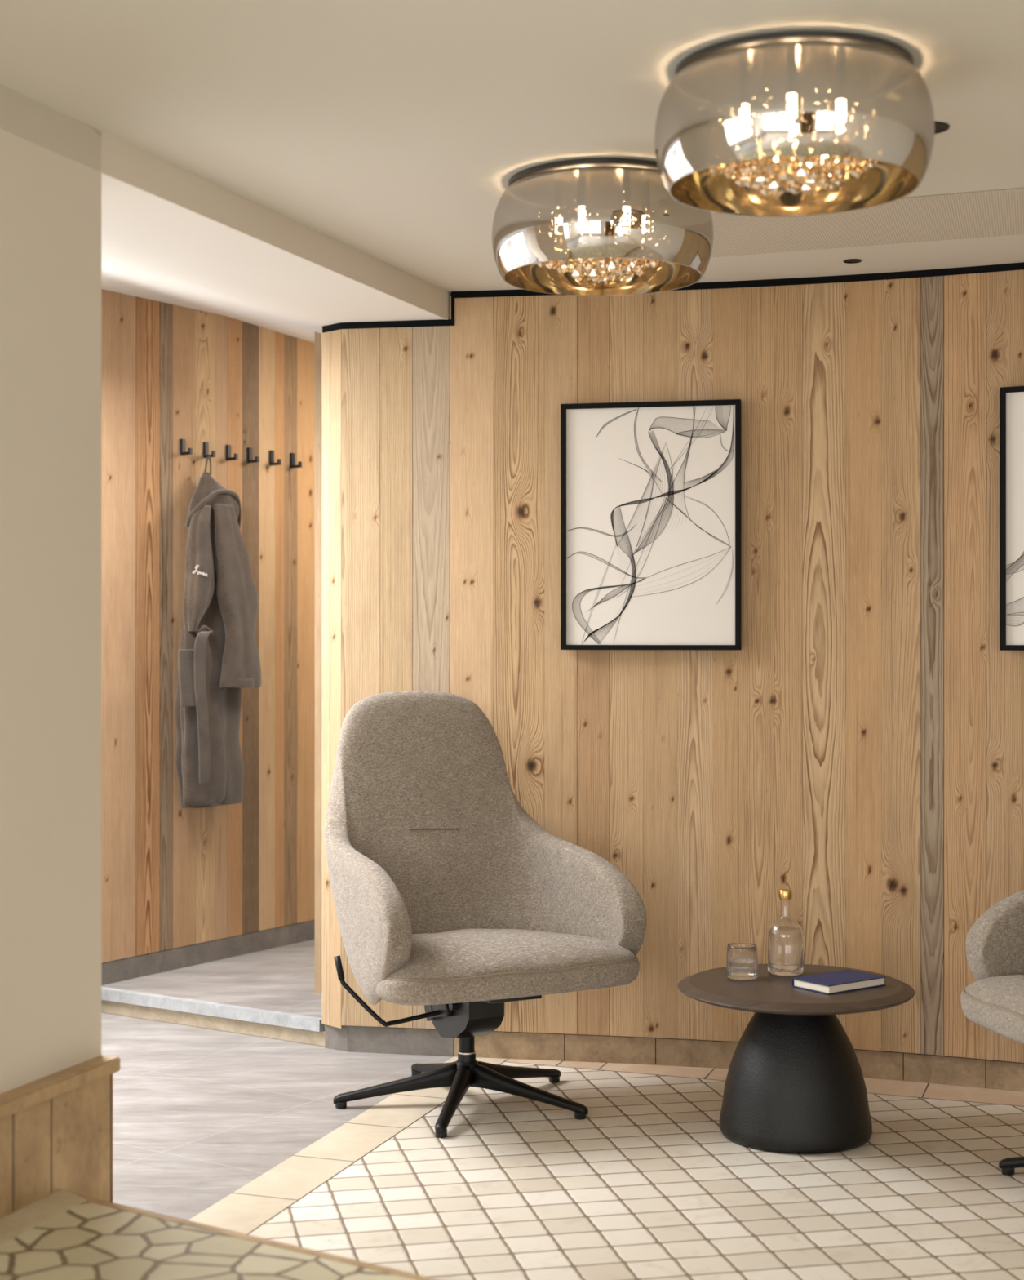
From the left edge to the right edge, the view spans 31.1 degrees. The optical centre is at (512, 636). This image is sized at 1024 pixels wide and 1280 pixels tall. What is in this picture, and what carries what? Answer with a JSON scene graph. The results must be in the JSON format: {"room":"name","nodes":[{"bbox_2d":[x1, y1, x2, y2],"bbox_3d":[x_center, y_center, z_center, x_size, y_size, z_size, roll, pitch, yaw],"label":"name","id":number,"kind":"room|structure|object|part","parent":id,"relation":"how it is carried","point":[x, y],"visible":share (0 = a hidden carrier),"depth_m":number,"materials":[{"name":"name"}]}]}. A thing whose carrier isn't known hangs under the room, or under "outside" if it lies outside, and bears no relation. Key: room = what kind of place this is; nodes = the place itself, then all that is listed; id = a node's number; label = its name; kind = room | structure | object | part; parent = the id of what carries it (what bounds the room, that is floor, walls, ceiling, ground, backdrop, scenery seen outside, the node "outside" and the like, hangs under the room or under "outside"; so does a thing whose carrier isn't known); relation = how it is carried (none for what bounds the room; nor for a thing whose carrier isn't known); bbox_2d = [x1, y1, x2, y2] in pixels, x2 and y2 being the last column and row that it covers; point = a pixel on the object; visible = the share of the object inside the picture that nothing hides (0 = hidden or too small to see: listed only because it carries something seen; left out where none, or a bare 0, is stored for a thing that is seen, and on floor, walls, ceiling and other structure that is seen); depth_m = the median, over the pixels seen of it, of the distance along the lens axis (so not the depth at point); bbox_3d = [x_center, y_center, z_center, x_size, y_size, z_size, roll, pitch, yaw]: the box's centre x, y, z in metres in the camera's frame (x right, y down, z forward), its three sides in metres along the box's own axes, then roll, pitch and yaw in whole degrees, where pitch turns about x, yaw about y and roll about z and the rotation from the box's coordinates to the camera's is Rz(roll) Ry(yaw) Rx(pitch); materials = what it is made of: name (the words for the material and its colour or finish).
{"room":"spa relaxation room","nodes":[
{"label":"spa relaxation room","id":0,"kind":"room"},
{"bbox_2d":[0,84,101,1093],"bbox_3d":[-1.326,0.113,3.112,0.500,2.274,1.500,0,0,20],"label":"wall","id":1,"kind":"structure","parent":0,"point":[51,201],"depth_m":3.55,"materials":[{"name":"paint"}]},
{"bbox_2d":[0,1189,87,1244],"bbox_3d":[-1.038,1.069,2.958,0.085,0.012,1.212,0,0,20],"label":"trim","id":2,"kind":"structure","parent":1,"relation":"attached to","point":[12,1225],"depth_m":3.39,"materials":[{"name":"stone"}]},
{"bbox_2d":[0,1073,113,1218],"bbox_3d":[-1.078,1.064,3.018,0.030,0.372,1.495,0,0,20],"label":"wainscoting","id":3,"kind":"structure","parent":1,"relation":"attached to","point":[81,1116],"depth_m":3.54,"materials":[{"name":"wood"}]},
{"bbox_2d":[0,1055,119,1119],"bbox_3d":[-1.079,0.863,3.022,0.065,0.029,1.502,0,0,20],"label":"trim","id":4,"kind":"structure","parent":1,"relation":"attached to","point":[25,1096],"depth_m":3.52,"materials":[{"name":"wood"}]},
{"bbox_2d":[12,1075,111,1213],"bbox_3d":[-1.084,1.065,3.021,0.037,0.371,1.497,0,0,20],"label":"trim","id":5,"kind":"structure","parent":1,"relation":"attached to","point":[110,1075],"depth_m":3.52,"materials":[{"name":"brown wood"}]},
{"bbox_2d":[71,1192,438,1279],"bbox_3d":[0.830,1.156,2.406,4.200,0.184,0.020,0,0,33],"label":"trim","id":6,"kind":"structure","parent":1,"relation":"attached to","point":[250,1237],"depth_m":3.24,"materials":[{"name":"wood"}]},
{"bbox_2d":[0,1201,413,1279],"bbox_3d":[0.231,1.157,1.496,4.200,0.183,2.187,0,0,33],"label":"ledge","id":7,"kind":"object","parent":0,"point":[88,1241],"depth_m":3.17,"materials":[{"name":"stone"}]},
{"bbox_2d":[101,288,315,963],"bbox_3d":[-1.039,0.025,6.779,0.104,2.450,1.710,0,0,33],"label":"wall","id":8,"kind":"structure","parent":0,"point":[171,874],"depth_m":6.53,"materials":[{"name":"brown wood"}]},
{"bbox_2d":[180,438,192,454],"bbox_3d":[-1.146,-0.668,6.477,0.046,0.056,0.018,0,0,33],"label":"wall hook","id":9,"kind":"object","parent":8,"relation":"attached to","point":[183,451],"visible":1,"depth_m":6.48,"materials":[{"name":"black metal"}]},
{"bbox_2d":[101,920,315,985],"bbox_3d":[-0.997,1.134,6.752,0.003,0.076,1.710,0,0,33],"label":"baseboard","id":10,"kind":"structure","parent":8,"relation":"attached to","point":[114,971],"depth_m":6.59,"materials":[{"name":"grey stone"}]},
{"bbox_2d":[203,441,215,457],"bbox_3d":[-1.081,-0.668,6.577,0.046,0.056,0.018,0,0,33],"label":"wall hook","id":11,"kind":"object","parent":8,"relation":"attached to","point":[206,444],"visible":1,"depth_m":6.58,"materials":[{"name":"black metal"}]},
{"bbox_2d":[174,456,261,808],"bbox_3d":[-1.056,-0.021,6.497,0.151,1.238,0.420,0,0,29],"label":"bathrobe","id":12,"kind":"object","parent":11,"relation":"hanging from","point":[218,655],"visible":1,"depth_m":6.47,"materials":[{"name":"grey fabric"}]},
{"bbox_3d":[-1.081,0.283,6.452,0.053,0.615,0.218,0,0,33],"label":"robe panel","id":13,"kind":"part","parent":12,"relation":"part of","materials":[{"name":"grey fabric"}]},
{"bbox_2d":[187,472,239,528],"bbox_3d":[-1.047,-0.466,6.555,0.099,0.230,0.262,0,0,33],"label":"hood","id":14,"kind":"object","parent":12,"relation":"attached to","point":[213,500],"depth_m":6.48,"materials":[{"name":"grey fabric"}]},
{"bbox_2d":[226,444,238,460],"bbox_3d":[-1.015,-0.668,6.677,0.046,0.056,0.018,0,0,33],"label":"wall hook","id":15,"kind":"object","parent":8,"relation":"attached to","point":[228,457],"visible":1,"depth_m":6.68,"materials":[{"name":"black metal"}]},
{"bbox_2d":[247,447,259,462],"bbox_3d":[-0.952,-0.668,6.775,0.046,0.056,0.018,0,0,33],"label":"wall hook","id":16,"kind":"object","parent":8,"relation":"attached to","point":[250,460],"visible":1,"depth_m":6.78,"materials":[{"name":"black metal"}]},
{"bbox_2d":[269,449,281,465],"bbox_3d":[-0.884,-0.668,6.878,0.046,0.056,0.018,0,0,33],"label":"wall hook","id":17,"kind":"object","parent":8,"relation":"attached to","point":[271,452],"visible":1,"depth_m":6.88,"materials":[{"name":"black metal"}]},
{"bbox_2d":[290,453,302,467],"bbox_3d":[-0.819,-0.668,6.979,0.046,0.056,0.018,0,0,33],"label":"wall hook","id":18,"kind":"object","parent":8,"relation":"attached to","point":[292,455],"visible":1,"depth_m":6.98,"materials":[{"name":"black metal"}]},
{"bbox_2d":[101,939,324,1031],"bbox_3d":[-0.147,1.210,6.699,2.694,0.079,2.201,0,0,0],"label":"floor","id":19,"kind":"structure","parent":0,"point":[282,979],"depth_m":6.22,"materials":[{"name":"grey stone"}]},
{"bbox_2d":[101,173,444,342],"bbox_3d":[-1.059,-1.053,5.501,1.654,0.222,4.968,0,0,20],"label":"ceiling","id":20,"kind":"structure","parent":0,"point":[153,247],"depth_m":4.84,"materials":[{"name":"white paint"}]},
{"bbox_2d":[315,331,321,993],"bbox_3d":[-0.636,0.060,6.030,0.021,2.220,0.001,0,0,0],"label":"wall","id":21,"kind":"structure","parent":0,"point":[317,335],"depth_m":6.03,"materials":[{"name":"brown wood"}]},
{"bbox_2d":[321,324,341,1028],"bbox_3d":[-0.546,0.116,5.564,0.001,2.125,0.097,0,0,-43],"label":"wall","id":22,"kind":"structure","parent":0,"point":[331,340],"depth_m":5.57,"materials":[{"name":"brown wood"}]},
{"bbox_2d":[101,986,324,1031],"bbox_3d":[-1.037,1.186,5.910,1.091,0.036,0.030,0,0,33],"label":"step edge","id":23,"kind":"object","parent":22,"relation":"attached to","point":[167,1002],"depth_m":5.84,"materials":[{"name":"grey stone"}]},
{"bbox_2d":[101,1000,324,1046],"bbox_3d":[-1.026,1.226,5.909,1.111,0.045,0.016,0,0,33],"label":"trim","id":24,"kind":"structure","parent":22,"relation":"attached to","point":[275,1032],"depth_m":5.85,"materials":[{"name":"beige wood"}]},
{"bbox_2d":[412,327,413,1027],"bbox_3d":[-0.334,0.116,5.560,0.342,2.105,0.121,0,0,10],"label":"wall","id":25,"kind":"structure","parent":0,"point":[412,327],"depth_m":5.49,"materials":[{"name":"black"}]},
{"bbox_2d":[322,319,451,332],"bbox_3d":[-0.379,-0.932,5.509,0.424,0.018,0.051,0,0,17],"label":"trim","id":26,"kind":"structure","parent":25,"relation":"attached to","point":[412,323],"depth_m":5.50,"materials":[{"name":"black metal"}]},
{"bbox_2d":[0,0,1023,293],"bbox_3d":[0.141,-1.024,1.669,6.518,0.001,8.263,0,0,0],"label":"ceiling","id":27,"kind":"structure","parent":0,"point":[396,132],"depth_m":3.46,"materials":[{"name":"paint"}]},
{"bbox_2d":[0,84,451,319],"bbox_3d":[-1.633,-0.992,1.567,0.006,0.103,8.588,0,0,20],"label":"ceiling beam","id":28,"kind":"structure","parent":27,"relation":"attached to","point":[125,162],"depth_m":4.23,"materials":[{"name":"paint"}]},
{"bbox_2d":[492,158,713,296],"bbox_3d":[0.203,-0.911,4.145,0.498,0.226,0.498,0,0,-40],"label":"ceiling lamp","id":29,"kind":"object","parent":27,"relation":"attached to","point":[588,227],"visible":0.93,"depth_m":3.95,"materials":[{"name":"grey"}]},
{"bbox_2d":[654,30,935,216],"bbox_3d":[0.506,-0.911,3.315,0.498,0.226,0.498,0,0,0],"label":"ceiling lamp","id":30,"kind":"object","parent":27,"relation":"attached to","point":[802,122],"visible":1,"depth_m":3.13,"materials":[{"name":"grey"}]},
{"bbox_2d":[843,258,862,263],"bbox_3d":[0.927,-1.022,5.013,0.050,0.004,0.050,0,0,0],"label":"recessed light","id":31,"kind":"object","parent":27,"relation":"in","point":[848,260],"visible":1,"depth_m":5.01,"materials":[{"name":"black metal"}]},
{"bbox_2d":[711,187,1023,257],"bbox_3d":[1.482,-1.023,4.347,2.236,0.001,1.239,0,0,0],"label":"ceiling beam","id":32,"kind":"structure","parent":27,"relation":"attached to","point":[993,213],"depth_m":4.58,"materials":[{"name":"beige paint"}]},
{"bbox_2d":[934,120,950,133],"bbox_3d":[0.833,-1.022,3.703,0.093,0.004,0.093,0,0,0],"label":"recessed light","id":33,"kind":"object","parent":27,"relation":"in","point":[940,126],"visible":0.27,"depth_m":3.70,"materials":[{"name":"black metal"}]},
{"bbox_2d":[101,1012,1023,1279],"bbox_3d":[-0.050,1.250,2.400,6.900,0.001,10.800,0,0,0],"label":"floor","id":34,"kind":"structure","parent":0,"point":[649,1185],"depth_m":4.28,"materials":[{"name":"beige tile"}]},
{"bbox_2d":[324,690,646,1137],"bbox_3d":[-0.117,0.703,4.954,0.752,1.094,0.764,0,0,-28],"label":"lounge chair","id":35,"kind":"object","parent":34,"relation":"on","point":[451,900],"visible":1,"depth_m":5.04,"materials":[{"name":"beige fabric"}]},
{"bbox_3d":[-0.324,0.937,4.875,0.294,0.182,0.067,0,0,-7],"label":"lever","id":36,"kind":"part","parent":35,"relation":"part of","materials":[{"name":"black metal"}]},
{"bbox_3d":[-0.303,1.188,4.904,0.344,0.101,0.044,0,0,-8],"label":"leg","id":37,"kind":"part","parent":35,"relation":"part of","materials":[{"name":"black metal"}]},
{"bbox_3d":[-0.202,1.188,5.095,0.044,0.101,0.344,0,0,-26],"label":"leg","id":38,"kind":"part","parent":35,"relation":"part of","materials":[{"name":"black metal"}]},
{"bbox_3d":[-0.153,1.188,4.749,0.044,0.101,0.344,0,0,10],"label":"leg","id":39,"kind":"part","parent":35,"relation":"part of","materials":[{"name":"black metal"}]},
{"bbox_3d":[-0.075,0.853,4.862,0.724,0.127,0.563,0,0,-28],"label":"seat","id":40,"kind":"part","parent":35,"relation":"part of","materials":[{"name":"beige fabric"}]},
{"bbox_3d":[0.011,1.188,5.058,0.344,0.101,0.044,0,0,-44],"label":"leg","id":41,"kind":"part","parent":35,"relation":"part of","materials":[{"name":"black metal"}]},
{"bbox_3d":[0.042,1.188,4.844,0.344,0.101,0.044,0,0,28],"label":"leg","id":42,"kind":"part","parent":35,"relation":"part of","materials":[{"name":"black metal"}]},
{"bbox_2d":[232,1058,1023,1234],"bbox_3d":[0.922,1.249,4.266,3.911,0.001,3.137,0,0,0],"label":"trim","id":43,"kind":"structure","parent":34,"relation":"on","point":[508,1059],"depth_m":4.71,"materials":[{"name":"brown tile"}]},
{"bbox_2d":[678,964,915,1154],"bbox_3d":[0.711,1.059,4.619,0.587,0.382,0.587,0,0,0],"label":"side table","id":44,"kind":"object","parent":34,"relation":"on","point":[795,1083],"visible":0.86,"depth_m":4.48,"materials":[{"name":"black metal"}]},
{"bbox_2d":[726,942,758,980],"bbox_3d":[0.584,0.825,4.671,0.081,0.084,0.081,0,0,0],"label":"water glass","id":45,"kind":"object","parent":44,"relation":"on","point":[742,961],"visible":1,"depth_m":4.64,"materials":[{"name":"clear glass"}]},
{"bbox_2d":[768,888,803,976],"bbox_3d":[0.704,0.759,4.737,0.091,0.216,0.091,0,0,0],"label":"water bottle","id":46,"kind":"object","parent":44,"relation":"on","point":[785,935],"visible":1,"depth_m":4.70,"materials":[{"name":"clear glass"}]},
{"bbox_2d":[791,969,885,995],"bbox_3d":[0.811,0.857,4.566,0.201,0.022,0.126,0,0,-36],"label":"hardcover book","id":47,"kind":"object","parent":44,"relation":"on","point":[846,980],"visible":1,"depth_m":4.53,"materials":[{"name":"blue paper"}]},
{"bbox_2d":[960,889,1023,1175],"bbox_3d":[1.493,0.703,4.161,0.764,1.094,0.752,0,0,-17],"label":"lounge chair","id":48,"kind":"object","parent":34,"relation":"on","point":[995,943],"visible":1,"depth_m":4.37,"materials":[{"name":"beige fabric"}]},
{"bbox_3d":[1.396,0.853,4.138,0.563,0.127,0.724,0,0,-17],"label":"seat","id":49,"kind":"part","parent":48,"relation":"part of","materials":[{"name":"beige fabric"}]},
{"bbox_3d":[1.532,0.544,4.173,0.718,0.808,0.753,0,0,-17],"label":"backrest","id":50,"kind":"part","parent":48,"relation":"part of","materials":[{"name":"beige fabric"}]},
{"bbox_3d":[1.298,1.188,4.232,0.344,0.101,0.044,0,0,19],"label":"leg","id":51,"kind":"part","parent":48,"relation":"part of","materials":[{"name":"black metal"}]},
{"bbox_2d":[341,269,1023,1062],"bbox_3d":[1.490,0.072,4.949,4.147,2.192,0.418,0,0,22],"label":"wall","id":52,"kind":"structure","parent":0,"point":[862,339],"depth_m":5.29,"materials":[{"name":"brown wood"}]},
{"bbox_2d":[451,291,454,325],"bbox_3d":[-0.175,-0.973,5.467,0.009,0.101,0.009,0,0,10],"label":"trim","id":53,"kind":"structure","parent":52,"relation":"attached to","point":[452,292],"depth_m":5.46,"materials":[{"name":"black metal"}]},
{"bbox_2d":[560,399,741,649],"bbox_3d":[0.401,-0.320,5.329,0.522,0.717,0.030,0,0,12],"label":"framed print","id":54,"kind":"object","parent":52,"relation":"attached to","point":[651,491],"visible":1,"depth_m":5.33,"materials":[{"name":"black"}]},
{"bbox_2d":[454,262,1023,297],"bbox_3d":[1.614,-1.015,4.832,3.801,0.021,0.232,0,0,23],"label":"trim","id":55,"kind":"structure","parent":52,"relation":"attached to","point":[1013,266],"depth_m":5.24,"materials":[{"name":"black metal"}]},
{"bbox_2d":[1000,386,1023,650],"bbox_3d":[1.570,-0.321,4.918,0.522,0.718,0.030,0,0,28],"label":"framed print","id":56,"kind":"object","parent":52,"relation":"attached to","point":[1011,398],"visible":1,"depth_m":5.02,"materials":[{"name":"black"}]},
{"bbox_2d":[1006,551,1023,626],"bbox_3d":[1.547,-0.233,4.926,0.444,0.411,0.017,0,0,30],"label":"artwork","id":57,"kind":"object","parent":56,"relation":"attached to","point":[1023,551],"depth_m":5.02},
{"bbox_2d":[656,1037,986,1087],"bbox_3d":[1.467,1.209,4.953,4.159,0.082,0.357,0,0,22],"label":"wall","id":58,"kind":"structure","parent":0,"point":[656,1037],"depth_m":5.15,"materials":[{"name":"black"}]},
{"bbox_2d":[324,1024,1023,1092],"bbox_3d":[0.675,1.211,5.251,2.575,0.078,0.150,0,0,17],"label":"baseboard","id":59,"kind":"structure","parent":58,"relation":"attached to","point":[876,1064],"depth_m":5.38,"materials":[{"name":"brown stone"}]}
]}

